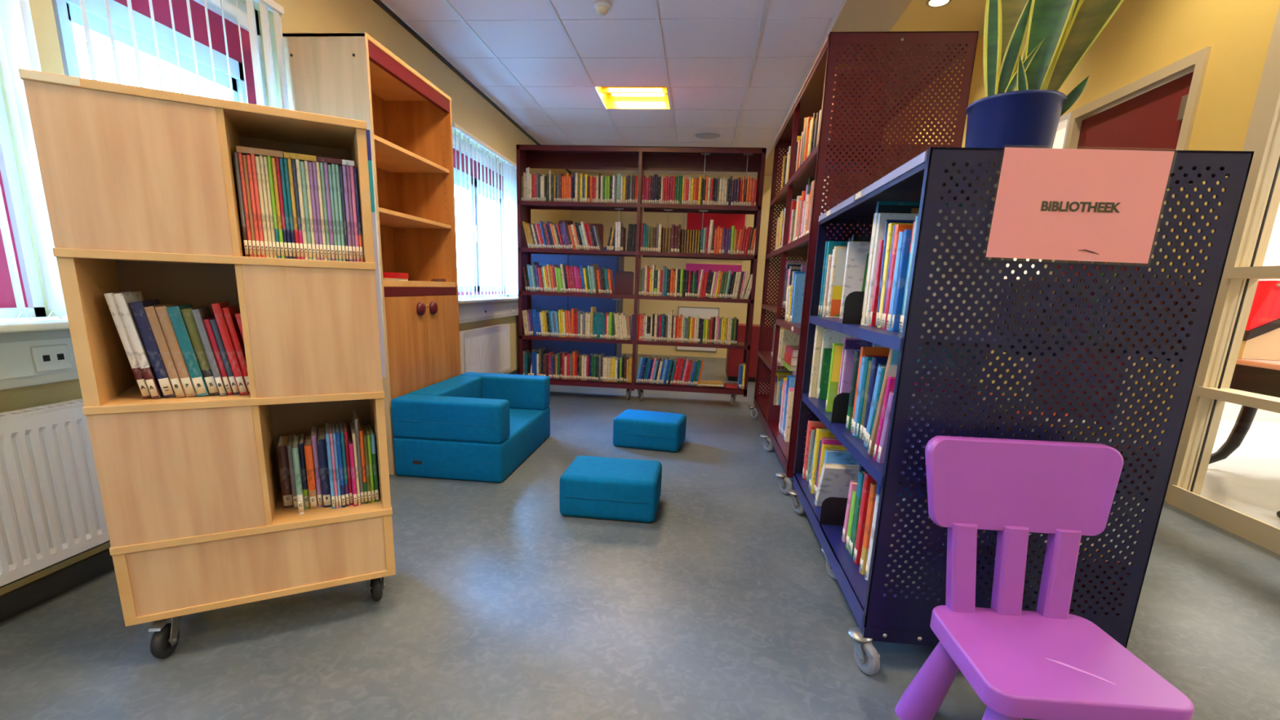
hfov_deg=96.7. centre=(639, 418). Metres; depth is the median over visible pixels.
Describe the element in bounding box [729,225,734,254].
book
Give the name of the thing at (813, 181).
book
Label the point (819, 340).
print
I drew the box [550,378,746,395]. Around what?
shelf
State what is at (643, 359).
book
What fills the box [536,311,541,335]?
book
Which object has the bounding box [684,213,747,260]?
pinboard
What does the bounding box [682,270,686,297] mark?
book
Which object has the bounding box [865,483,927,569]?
book
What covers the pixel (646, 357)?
book
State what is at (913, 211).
print
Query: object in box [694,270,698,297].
book
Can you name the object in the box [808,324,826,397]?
book
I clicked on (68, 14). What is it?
window
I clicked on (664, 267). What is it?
book
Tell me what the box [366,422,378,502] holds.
book
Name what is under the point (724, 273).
book
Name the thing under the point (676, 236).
book
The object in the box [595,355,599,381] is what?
book
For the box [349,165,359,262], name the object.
book
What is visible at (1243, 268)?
door frame
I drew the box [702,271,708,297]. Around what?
book
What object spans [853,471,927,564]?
book
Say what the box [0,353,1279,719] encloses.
floor
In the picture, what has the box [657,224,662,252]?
book
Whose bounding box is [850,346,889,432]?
book
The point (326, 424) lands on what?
book
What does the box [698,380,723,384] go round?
book
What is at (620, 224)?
book
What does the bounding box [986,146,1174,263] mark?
paper sign
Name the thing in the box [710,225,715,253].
book
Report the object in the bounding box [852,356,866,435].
book
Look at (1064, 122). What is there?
window
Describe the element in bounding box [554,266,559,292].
book
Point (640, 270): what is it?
book
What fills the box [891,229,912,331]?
book
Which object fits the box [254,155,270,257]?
book
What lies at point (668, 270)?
book
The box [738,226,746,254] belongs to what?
book
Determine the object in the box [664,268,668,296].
book
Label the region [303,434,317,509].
book
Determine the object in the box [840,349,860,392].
book
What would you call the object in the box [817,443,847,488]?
book
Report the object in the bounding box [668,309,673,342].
book
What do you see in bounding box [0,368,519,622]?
baseboard
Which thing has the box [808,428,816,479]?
book
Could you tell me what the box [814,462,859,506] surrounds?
book
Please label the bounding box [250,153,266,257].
book
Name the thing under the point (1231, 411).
window
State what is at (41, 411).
grille
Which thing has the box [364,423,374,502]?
book
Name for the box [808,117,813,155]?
book
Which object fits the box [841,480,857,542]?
book
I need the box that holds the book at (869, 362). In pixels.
[858,360,871,439]
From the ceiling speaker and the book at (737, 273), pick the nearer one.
the book at (737, 273)
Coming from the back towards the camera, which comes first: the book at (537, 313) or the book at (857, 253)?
the book at (537, 313)
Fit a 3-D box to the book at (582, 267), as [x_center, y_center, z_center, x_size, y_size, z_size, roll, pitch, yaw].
[-0.488,-1.210,4.976,0.057,0.231,0.145,3,13,5]
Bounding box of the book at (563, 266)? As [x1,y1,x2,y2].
[562,265,568,292]
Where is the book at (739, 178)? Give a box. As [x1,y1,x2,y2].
[736,177,740,205]
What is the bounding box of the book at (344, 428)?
[342,421,353,505]
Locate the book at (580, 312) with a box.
[577,310,583,337]
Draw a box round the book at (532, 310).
[531,308,538,335]
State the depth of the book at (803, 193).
3.22 m
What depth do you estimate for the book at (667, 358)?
5.01 m
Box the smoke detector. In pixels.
[593,0,610,16]
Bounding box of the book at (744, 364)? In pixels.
[741,362,746,388]
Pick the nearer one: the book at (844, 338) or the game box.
the book at (844, 338)
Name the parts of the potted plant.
pot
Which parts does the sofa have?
backrest, armrest, armrest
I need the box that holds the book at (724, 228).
[721,226,726,253]
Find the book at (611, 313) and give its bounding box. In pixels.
[608,311,614,339]
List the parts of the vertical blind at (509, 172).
head rail, bead chain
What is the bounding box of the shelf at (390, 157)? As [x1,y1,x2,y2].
[373,134,448,173]
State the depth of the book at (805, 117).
3.24 m
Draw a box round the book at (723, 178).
[720,177,725,205]
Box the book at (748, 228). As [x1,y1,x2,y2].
[743,226,751,254]
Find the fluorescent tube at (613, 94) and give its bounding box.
[611,93,664,96]
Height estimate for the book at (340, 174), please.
0.239 m
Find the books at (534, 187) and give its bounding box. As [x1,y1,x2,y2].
[520,111,1200,615]
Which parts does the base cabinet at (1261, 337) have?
panel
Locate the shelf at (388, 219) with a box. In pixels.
[378,207,451,228]
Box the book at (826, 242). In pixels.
[817,241,827,315]
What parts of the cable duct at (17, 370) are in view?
trunk lid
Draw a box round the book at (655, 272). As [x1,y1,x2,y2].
[653,270,658,296]
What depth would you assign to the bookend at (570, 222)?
5.00 m
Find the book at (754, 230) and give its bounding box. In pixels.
[749,228,755,254]
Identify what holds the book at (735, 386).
on the bookcase at (640, 158)
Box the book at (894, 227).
[880,225,895,328]
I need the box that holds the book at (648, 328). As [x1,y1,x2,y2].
[646,315,650,341]
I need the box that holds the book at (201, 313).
[191,306,226,395]
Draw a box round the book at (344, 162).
[341,159,354,167]
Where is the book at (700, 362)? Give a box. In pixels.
[693,360,702,386]
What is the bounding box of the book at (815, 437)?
[808,436,815,489]
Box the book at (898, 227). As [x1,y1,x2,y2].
[882,224,913,329]
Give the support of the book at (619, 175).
on the bookcase at (640, 158)
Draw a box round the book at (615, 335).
[613,325,616,339]
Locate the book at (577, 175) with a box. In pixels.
[574,173,580,201]
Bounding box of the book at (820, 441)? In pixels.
[813,440,822,494]
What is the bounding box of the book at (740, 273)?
[733,271,741,298]
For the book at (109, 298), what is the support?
on the bookcase at (140, 185)
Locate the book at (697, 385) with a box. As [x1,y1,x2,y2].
[697,385,719,386]
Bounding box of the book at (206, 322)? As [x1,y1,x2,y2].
[203,315,233,395]
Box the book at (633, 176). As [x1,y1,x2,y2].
[631,175,635,203]
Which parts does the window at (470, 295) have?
red frame, sash, handle, red frame, sash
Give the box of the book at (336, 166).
[334,164,346,261]
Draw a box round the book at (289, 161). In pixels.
[287,158,301,259]
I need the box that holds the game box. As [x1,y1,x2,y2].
[382,271,408,280]
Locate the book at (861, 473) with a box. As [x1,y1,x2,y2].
[848,470,866,556]
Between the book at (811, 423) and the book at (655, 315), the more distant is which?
the book at (655, 315)
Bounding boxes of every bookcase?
[17,68,395,658]
[515,144,766,405]
[748,31,978,494]
[788,146,1254,675]
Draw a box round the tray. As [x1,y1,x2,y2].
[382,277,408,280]
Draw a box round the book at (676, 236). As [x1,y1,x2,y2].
[674,226,678,252]
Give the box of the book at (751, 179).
[748,177,753,205]
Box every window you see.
[0,82,46,318]
[51,0,267,106]
[452,133,507,298]
[1039,111,1071,273]
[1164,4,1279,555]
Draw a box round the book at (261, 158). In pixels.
[259,155,273,257]
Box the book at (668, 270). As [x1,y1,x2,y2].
[666,269,671,296]
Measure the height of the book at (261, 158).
0.241 m
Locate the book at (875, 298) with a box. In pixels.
[869,240,884,326]
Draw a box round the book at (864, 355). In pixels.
[863,355,888,357]
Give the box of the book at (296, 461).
[292,433,304,514]
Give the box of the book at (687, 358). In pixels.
[680,356,688,385]
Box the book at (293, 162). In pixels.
[291,159,304,259]
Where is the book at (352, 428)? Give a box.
[349,421,360,505]
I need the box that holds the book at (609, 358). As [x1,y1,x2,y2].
[607,355,612,381]
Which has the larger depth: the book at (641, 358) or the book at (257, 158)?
the book at (641, 358)
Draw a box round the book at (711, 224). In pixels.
[706,219,713,253]
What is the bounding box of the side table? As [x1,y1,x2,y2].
[1208,358,1279,519]
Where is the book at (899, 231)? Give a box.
[885,231,904,329]
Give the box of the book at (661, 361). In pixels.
[655,360,663,383]
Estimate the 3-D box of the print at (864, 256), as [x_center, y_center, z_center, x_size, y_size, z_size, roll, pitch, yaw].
[0.972,-0.584,2.266,0.156,0.174,0.001,3,13,5]
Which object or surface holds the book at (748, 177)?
on the bookcase at (640, 158)
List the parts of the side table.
table leg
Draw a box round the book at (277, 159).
[275,156,288,258]
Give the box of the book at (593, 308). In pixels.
[590,306,595,337]
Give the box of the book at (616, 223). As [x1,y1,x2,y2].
[614,222,617,250]
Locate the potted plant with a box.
[964,0,1124,148]
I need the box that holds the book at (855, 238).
[851,235,871,241]
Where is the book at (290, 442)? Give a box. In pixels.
[287,433,297,509]
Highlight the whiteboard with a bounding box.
[675,306,719,351]
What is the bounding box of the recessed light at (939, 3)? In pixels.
[925,0,951,8]
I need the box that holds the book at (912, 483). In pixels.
[898,481,924,485]
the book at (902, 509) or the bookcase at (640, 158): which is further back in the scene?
the bookcase at (640, 158)
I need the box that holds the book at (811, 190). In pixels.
[805,190,811,234]
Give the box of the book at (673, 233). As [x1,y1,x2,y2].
[670,224,675,252]
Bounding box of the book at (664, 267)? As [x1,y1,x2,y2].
[662,266,666,296]
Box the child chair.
[894,435,1194,719]
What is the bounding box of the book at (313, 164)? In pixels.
[311,161,324,260]
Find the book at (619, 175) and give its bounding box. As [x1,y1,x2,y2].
[616,173,622,203]
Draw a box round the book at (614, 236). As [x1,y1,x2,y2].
[610,221,617,250]
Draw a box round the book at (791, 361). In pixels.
[783,352,797,366]
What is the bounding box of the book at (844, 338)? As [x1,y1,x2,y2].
[837,337,863,394]
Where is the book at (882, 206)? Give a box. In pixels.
[875,200,961,213]
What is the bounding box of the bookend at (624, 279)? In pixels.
[615,271,634,294]
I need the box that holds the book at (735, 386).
[725,383,737,388]
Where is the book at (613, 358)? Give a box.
[610,355,617,381]
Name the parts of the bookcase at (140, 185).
panel, panel, panel, panel, plinth panel, panel, panel, panel, panel, panel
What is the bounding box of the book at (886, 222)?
[875,221,913,327]
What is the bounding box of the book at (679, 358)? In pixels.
[671,356,682,384]
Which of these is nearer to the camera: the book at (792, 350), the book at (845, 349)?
the book at (845, 349)
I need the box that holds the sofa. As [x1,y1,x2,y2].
[391,372,550,482]
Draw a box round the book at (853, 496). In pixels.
[845,490,856,550]
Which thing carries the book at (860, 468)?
on the bookcase at (936, 177)
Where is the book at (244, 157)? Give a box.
[242,155,257,257]
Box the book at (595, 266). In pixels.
[592,263,598,293]
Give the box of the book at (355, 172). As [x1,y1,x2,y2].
[353,167,363,262]
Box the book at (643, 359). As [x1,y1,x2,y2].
[638,355,646,382]
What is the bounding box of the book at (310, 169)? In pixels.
[308,162,319,260]
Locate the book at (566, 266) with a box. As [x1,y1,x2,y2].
[564,265,571,293]
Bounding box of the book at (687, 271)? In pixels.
[684,270,688,297]
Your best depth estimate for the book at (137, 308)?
1.39 m
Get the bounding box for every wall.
[0,0,570,595]
[570,114,900,358]
[898,0,1279,466]
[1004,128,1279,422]
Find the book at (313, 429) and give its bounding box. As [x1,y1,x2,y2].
[311,424,323,506]
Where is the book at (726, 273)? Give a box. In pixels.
[721,271,728,298]
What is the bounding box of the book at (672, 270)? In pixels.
[669,269,674,296]
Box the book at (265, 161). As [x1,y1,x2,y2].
[262,156,277,257]
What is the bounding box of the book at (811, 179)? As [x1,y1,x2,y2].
[806,177,814,194]
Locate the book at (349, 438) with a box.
[346,431,357,506]
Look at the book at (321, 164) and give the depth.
1.48 m
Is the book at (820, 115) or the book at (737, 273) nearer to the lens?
the book at (820, 115)
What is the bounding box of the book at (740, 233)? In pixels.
[735,229,742,254]
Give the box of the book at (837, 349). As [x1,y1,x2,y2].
[825,342,843,412]
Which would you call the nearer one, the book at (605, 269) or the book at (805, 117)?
the book at (805, 117)
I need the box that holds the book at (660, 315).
[658,314,662,341]
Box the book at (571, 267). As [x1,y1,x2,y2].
[570,266,576,293]
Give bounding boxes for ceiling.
[382,0,841,175]
[764,0,912,176]
[889,0,986,41]
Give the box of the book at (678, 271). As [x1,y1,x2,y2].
[676,270,680,297]
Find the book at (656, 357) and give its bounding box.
[648,355,657,383]
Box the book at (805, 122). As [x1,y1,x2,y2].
[800,121,805,164]
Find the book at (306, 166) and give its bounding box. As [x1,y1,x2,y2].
[304,160,316,259]
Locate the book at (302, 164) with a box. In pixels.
[299,161,313,259]
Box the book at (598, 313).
[597,311,603,338]
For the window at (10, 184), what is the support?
in the wall at (470, 110)
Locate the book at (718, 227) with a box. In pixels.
[715,226,719,253]
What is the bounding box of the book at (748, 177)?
[745,176,750,205]
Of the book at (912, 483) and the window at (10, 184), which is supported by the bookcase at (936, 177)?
the book at (912, 483)
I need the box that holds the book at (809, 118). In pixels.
[803,116,813,161]
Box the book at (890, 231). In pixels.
[877,222,913,328]
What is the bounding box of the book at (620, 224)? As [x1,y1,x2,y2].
[617,222,622,250]
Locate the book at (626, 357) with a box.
[623,355,629,382]
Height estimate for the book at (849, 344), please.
0.285 m
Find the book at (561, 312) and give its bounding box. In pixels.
[560,310,564,337]
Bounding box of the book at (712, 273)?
[706,271,713,297]
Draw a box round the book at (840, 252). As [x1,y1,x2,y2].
[826,246,847,317]
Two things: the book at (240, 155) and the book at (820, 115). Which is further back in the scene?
the book at (820, 115)
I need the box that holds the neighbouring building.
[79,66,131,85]
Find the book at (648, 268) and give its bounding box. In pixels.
[646,267,651,295]
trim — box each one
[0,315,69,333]
[373,0,571,174]
[379,0,768,175]
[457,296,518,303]
[755,0,846,176]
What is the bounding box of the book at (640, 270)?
[638,269,642,295]
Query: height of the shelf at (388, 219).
0.020 m
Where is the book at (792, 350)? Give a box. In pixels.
[785,345,798,357]
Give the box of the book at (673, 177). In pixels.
[671,176,675,204]
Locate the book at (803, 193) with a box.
[801,191,805,199]
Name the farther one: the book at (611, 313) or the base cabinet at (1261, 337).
the book at (611, 313)
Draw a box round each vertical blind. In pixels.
[0,0,62,320]
[79,0,289,109]
[452,122,518,299]
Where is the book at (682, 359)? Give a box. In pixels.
[676,356,684,385]
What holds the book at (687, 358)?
on the bookcase at (640, 158)
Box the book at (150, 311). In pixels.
[143,303,185,397]
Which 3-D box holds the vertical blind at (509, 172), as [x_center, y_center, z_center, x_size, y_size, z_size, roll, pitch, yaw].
[-1.324,-1.737,5.159,0.060,1.294,1.660,3,13,5]
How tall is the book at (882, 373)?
0.248 m
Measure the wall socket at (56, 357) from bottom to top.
0.072 m
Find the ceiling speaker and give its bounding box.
[693,131,721,139]
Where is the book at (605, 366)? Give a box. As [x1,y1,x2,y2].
[602,355,610,381]
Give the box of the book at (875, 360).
[862,356,888,442]
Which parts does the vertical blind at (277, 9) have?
head rail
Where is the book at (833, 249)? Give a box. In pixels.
[826,248,834,316]
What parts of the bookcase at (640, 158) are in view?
panel, shelf, shelf, shelf, shelf, panel, shelf, shelf, shelf, shelf, panel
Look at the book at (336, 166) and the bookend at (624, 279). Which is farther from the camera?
the bookend at (624, 279)
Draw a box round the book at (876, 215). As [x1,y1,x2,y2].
[860,213,918,324]
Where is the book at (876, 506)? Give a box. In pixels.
[864,493,926,580]
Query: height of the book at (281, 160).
0.241 m
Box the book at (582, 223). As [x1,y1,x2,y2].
[580,221,588,249]
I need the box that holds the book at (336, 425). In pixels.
[334,422,346,507]
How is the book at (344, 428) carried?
on the bookcase at (140, 185)
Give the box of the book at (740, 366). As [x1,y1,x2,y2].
[737,363,743,388]
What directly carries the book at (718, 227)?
on the bookcase at (640, 158)
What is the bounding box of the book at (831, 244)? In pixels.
[820,240,848,316]
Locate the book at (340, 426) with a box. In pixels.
[338,420,349,506]
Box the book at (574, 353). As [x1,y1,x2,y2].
[572,350,577,379]
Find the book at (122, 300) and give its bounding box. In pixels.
[112,291,163,399]
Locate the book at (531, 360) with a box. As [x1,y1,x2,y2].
[527,349,537,375]
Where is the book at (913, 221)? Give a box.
[898,221,915,331]
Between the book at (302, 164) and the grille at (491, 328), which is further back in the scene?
the grille at (491, 328)
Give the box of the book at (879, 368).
[863,365,886,446]
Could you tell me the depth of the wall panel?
8.24 m
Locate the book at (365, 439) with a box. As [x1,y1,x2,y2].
[361,422,371,503]
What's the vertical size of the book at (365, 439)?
0.210 m
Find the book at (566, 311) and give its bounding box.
[564,310,570,337]
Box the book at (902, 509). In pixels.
[884,504,933,587]
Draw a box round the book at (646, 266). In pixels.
[644,265,648,295]
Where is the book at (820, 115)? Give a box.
[816,110,821,145]
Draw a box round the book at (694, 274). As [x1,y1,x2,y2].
[691,273,695,297]
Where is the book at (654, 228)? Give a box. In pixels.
[652,226,656,252]
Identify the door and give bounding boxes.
[1019,46,1211,429]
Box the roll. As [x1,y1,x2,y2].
[365,129,386,377]
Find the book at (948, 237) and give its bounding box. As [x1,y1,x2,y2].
[922,209,1004,335]
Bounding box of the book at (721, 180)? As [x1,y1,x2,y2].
[718,179,722,204]
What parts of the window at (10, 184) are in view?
red frame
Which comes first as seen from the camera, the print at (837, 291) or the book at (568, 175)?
the print at (837, 291)
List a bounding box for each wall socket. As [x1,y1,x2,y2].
[30,343,71,372]
[483,307,486,315]
[511,304,515,312]
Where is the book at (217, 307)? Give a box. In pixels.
[211,301,248,395]
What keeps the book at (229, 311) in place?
on the bookcase at (140, 185)
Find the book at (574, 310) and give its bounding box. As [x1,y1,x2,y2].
[570,307,577,337]
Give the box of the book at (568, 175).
[566,173,573,201]
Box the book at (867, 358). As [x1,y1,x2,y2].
[855,356,872,437]
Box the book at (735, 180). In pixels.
[733,178,737,205]
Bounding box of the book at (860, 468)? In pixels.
[858,463,865,470]
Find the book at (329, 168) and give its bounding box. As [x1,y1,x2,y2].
[327,164,338,261]
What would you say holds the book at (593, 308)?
on the bookcase at (640, 158)
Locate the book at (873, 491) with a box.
[858,482,877,574]
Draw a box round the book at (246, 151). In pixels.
[235,146,284,158]
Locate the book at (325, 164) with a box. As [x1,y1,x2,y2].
[323,162,334,260]
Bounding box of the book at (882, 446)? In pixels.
[876,391,961,464]
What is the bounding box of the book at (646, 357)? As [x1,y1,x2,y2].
[640,355,648,382]
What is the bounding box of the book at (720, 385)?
[697,382,724,386]
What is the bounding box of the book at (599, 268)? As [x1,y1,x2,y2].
[598,267,604,293]
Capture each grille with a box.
[0,399,84,420]
[459,324,510,333]
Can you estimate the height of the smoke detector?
0.050 m
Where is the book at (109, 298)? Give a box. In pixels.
[103,291,151,399]
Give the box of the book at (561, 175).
[559,173,564,201]
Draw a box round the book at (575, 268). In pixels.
[573,266,579,293]
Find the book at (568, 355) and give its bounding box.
[566,352,572,379]
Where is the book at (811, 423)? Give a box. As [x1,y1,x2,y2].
[802,420,826,478]
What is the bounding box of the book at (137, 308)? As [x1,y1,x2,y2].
[128,298,175,397]
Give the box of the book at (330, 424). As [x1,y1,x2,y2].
[328,422,338,508]
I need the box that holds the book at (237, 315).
[235,311,244,342]
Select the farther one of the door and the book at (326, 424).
the door
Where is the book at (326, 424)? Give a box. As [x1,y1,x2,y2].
[324,421,335,508]
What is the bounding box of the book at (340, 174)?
[338,165,349,261]
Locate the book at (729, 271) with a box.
[724,270,731,298]
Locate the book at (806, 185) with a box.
[801,185,807,236]
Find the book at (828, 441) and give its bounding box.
[814,437,843,497]
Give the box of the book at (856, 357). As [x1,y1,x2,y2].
[845,351,860,430]
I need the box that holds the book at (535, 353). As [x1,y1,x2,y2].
[533,350,538,375]
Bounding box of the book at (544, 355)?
[542,352,547,376]
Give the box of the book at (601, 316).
[600,314,603,338]
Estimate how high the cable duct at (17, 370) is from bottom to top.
0.158 m
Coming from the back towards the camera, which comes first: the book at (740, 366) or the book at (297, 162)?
the book at (740, 366)
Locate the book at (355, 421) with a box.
[351,408,364,504]
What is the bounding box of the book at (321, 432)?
[316,426,331,507]
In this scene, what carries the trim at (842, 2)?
attached to the wall at (608, 219)
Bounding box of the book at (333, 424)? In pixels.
[331,422,342,507]
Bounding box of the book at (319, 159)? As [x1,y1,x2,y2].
[316,156,341,165]
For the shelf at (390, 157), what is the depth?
3.15 m
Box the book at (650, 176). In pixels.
[648,175,651,203]
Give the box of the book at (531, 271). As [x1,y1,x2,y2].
[529,265,536,291]
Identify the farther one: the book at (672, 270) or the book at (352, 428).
the book at (672, 270)
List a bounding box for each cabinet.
[282,31,461,475]
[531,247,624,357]
[725,323,773,382]
[1237,280,1279,360]
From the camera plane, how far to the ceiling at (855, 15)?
3.29 m
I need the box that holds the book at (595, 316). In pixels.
[594,314,597,338]
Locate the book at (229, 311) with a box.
[222,304,249,394]
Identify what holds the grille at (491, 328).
attached to the radiator at (486, 349)
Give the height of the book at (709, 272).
0.232 m
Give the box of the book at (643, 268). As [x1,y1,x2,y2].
[641,267,644,295]
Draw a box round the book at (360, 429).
[357,418,368,503]
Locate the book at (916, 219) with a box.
[900,216,918,332]
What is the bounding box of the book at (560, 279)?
[557,267,563,292]
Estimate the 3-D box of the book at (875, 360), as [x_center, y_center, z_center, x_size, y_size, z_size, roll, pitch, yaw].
[0.801,-0.050,1.748,0.201,0.265,0.038,3,13,5]
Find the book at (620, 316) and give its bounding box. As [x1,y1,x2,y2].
[618,314,623,339]
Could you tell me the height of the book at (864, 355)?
0.260 m
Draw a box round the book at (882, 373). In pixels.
[866,368,885,448]
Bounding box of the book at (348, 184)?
[346,165,356,262]
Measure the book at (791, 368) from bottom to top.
0.030 m
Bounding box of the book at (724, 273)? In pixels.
[719,272,725,298]
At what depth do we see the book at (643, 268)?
4.86 m
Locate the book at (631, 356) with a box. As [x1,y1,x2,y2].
[628,355,632,382]
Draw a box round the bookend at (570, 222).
[558,220,573,225]
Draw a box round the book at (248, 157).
[246,155,261,257]
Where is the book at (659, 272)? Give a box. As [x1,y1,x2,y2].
[657,271,660,296]
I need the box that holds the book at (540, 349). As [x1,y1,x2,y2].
[538,346,545,375]
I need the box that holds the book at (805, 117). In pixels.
[800,117,806,165]
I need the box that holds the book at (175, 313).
[166,303,208,396]
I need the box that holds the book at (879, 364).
[878,363,886,365]
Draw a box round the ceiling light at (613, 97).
[595,86,670,109]
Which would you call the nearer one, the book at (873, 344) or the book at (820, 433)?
the book at (873, 344)
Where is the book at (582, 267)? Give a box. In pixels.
[579,265,586,293]
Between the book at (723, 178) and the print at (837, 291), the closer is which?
the print at (837, 291)
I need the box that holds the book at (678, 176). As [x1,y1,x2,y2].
[676,175,679,204]
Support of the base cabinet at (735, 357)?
on the floor
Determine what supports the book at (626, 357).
on the bookcase at (640, 158)
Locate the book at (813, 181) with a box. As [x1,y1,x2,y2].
[806,180,814,234]
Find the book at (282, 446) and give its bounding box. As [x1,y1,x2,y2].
[276,434,293,507]
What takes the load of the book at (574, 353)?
on the bookcase at (640, 158)
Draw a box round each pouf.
[559,455,662,522]
[613,408,686,452]
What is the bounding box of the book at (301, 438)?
[297,431,310,508]
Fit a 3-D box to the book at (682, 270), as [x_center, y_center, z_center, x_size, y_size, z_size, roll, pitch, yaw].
[0.359,-1.162,4.908,0.023,0.228,0.166,3,13,5]
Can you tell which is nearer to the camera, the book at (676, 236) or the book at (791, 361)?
the book at (791, 361)
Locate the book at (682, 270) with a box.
[679,269,684,297]
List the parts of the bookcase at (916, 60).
shelf, shelf, panel, shelf, shelf, shelf, shelf, label rail, shelf, panel, shelf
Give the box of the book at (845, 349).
[840,349,857,393]
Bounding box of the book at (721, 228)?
[718,227,723,253]
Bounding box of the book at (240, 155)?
[237,152,253,257]
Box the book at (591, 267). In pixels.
[590,266,595,293]
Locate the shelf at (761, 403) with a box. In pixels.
[753,396,803,473]
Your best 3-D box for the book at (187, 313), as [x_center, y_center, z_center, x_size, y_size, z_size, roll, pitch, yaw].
[-1.145,-0.181,1.502,0.056,0.221,0.164,-5,15,-28]
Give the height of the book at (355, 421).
0.260 m
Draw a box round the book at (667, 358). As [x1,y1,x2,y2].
[660,356,669,384]
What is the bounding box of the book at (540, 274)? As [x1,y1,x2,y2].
[537,267,543,291]
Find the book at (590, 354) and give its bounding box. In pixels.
[588,353,594,380]
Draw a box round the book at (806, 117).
[801,117,807,164]
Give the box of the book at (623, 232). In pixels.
[620,226,626,251]
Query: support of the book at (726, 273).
on the bookcase at (640, 158)
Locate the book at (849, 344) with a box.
[838,339,872,394]
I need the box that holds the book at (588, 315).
[586,313,590,337]
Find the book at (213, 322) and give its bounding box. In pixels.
[209,317,239,395]
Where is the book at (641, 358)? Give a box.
[635,355,644,382]
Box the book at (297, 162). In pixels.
[295,159,308,259]
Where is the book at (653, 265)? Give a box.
[651,264,655,295]
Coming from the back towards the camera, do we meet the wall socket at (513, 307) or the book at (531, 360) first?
the wall socket at (513, 307)
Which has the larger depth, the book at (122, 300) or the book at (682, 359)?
the book at (682, 359)
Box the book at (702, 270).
[697,269,703,297]
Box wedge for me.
[431,278,445,281]
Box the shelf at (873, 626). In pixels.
[792,472,1128,645]
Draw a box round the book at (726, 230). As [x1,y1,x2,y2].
[724,229,728,253]
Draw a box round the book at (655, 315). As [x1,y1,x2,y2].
[653,314,658,341]
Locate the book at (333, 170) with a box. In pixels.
[330,164,342,261]
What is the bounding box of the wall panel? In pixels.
[685,263,742,293]
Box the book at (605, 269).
[603,268,609,293]
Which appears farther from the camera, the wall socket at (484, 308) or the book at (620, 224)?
the wall socket at (484, 308)
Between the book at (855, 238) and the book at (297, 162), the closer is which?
the book at (297, 162)
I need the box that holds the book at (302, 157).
[283,151,315,168]
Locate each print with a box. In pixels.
[368,160,375,212]
[815,337,822,393]
[830,299,841,315]
[831,285,842,299]
[831,345,843,382]
[833,248,847,286]
[835,382,838,395]
[861,253,869,291]
[875,343,886,347]
[886,219,915,222]
[911,208,919,213]
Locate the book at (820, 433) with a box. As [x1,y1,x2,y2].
[809,427,836,493]
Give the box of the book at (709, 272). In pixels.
[704,269,711,297]
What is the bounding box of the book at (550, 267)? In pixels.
[549,266,555,292]
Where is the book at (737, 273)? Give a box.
[731,271,738,298]
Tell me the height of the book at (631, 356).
0.224 m
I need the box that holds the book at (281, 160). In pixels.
[279,158,293,258]
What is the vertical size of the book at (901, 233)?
0.275 m
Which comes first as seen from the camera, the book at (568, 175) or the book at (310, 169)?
the book at (310, 169)
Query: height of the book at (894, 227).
0.300 m
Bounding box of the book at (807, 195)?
[802,194,809,235]
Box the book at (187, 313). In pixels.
[180,305,219,395]
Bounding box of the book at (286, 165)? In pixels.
[283,158,297,258]
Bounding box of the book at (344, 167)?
[342,165,353,262]
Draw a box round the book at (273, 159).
[271,157,285,258]
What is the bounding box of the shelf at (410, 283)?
[383,280,455,287]
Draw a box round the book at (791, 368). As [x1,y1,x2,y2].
[783,360,796,371]
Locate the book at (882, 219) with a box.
[864,213,918,325]
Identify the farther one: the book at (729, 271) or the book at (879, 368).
the book at (729, 271)
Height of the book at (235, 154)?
0.242 m
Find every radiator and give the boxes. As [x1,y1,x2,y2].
[0,398,109,588]
[459,324,510,373]
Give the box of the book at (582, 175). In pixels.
[579,173,585,202]
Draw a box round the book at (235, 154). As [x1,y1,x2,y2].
[233,151,249,257]
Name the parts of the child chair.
leg, leg, backrest, seat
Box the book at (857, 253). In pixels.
[839,242,870,319]
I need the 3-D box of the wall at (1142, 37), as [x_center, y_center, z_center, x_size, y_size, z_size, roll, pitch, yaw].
[2.901,-1.253,2.499,0.120,3.520,11.200,3,13,5]
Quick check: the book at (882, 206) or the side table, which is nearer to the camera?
the book at (882, 206)
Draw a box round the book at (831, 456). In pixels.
[823,448,859,465]
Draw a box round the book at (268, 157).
[266,155,281,257]
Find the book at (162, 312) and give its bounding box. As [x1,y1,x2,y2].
[154,302,196,396]
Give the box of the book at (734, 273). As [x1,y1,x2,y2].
[728,271,736,298]
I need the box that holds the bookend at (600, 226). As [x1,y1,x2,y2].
[590,223,603,250]
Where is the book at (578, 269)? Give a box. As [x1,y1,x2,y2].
[576,267,582,293]
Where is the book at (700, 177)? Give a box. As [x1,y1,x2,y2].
[697,176,702,204]
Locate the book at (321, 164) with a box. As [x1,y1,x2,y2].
[319,162,331,260]
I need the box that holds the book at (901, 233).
[886,231,904,330]
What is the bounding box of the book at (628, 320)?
[626,315,631,339]
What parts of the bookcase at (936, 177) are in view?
shelf, shelf, panel, label rail, shelf, shelf, panel, shelf, shelf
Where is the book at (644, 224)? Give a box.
[642,223,647,251]
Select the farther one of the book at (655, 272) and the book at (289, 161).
the book at (655, 272)
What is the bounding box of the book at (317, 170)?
[315,161,327,260]
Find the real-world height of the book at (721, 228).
0.209 m

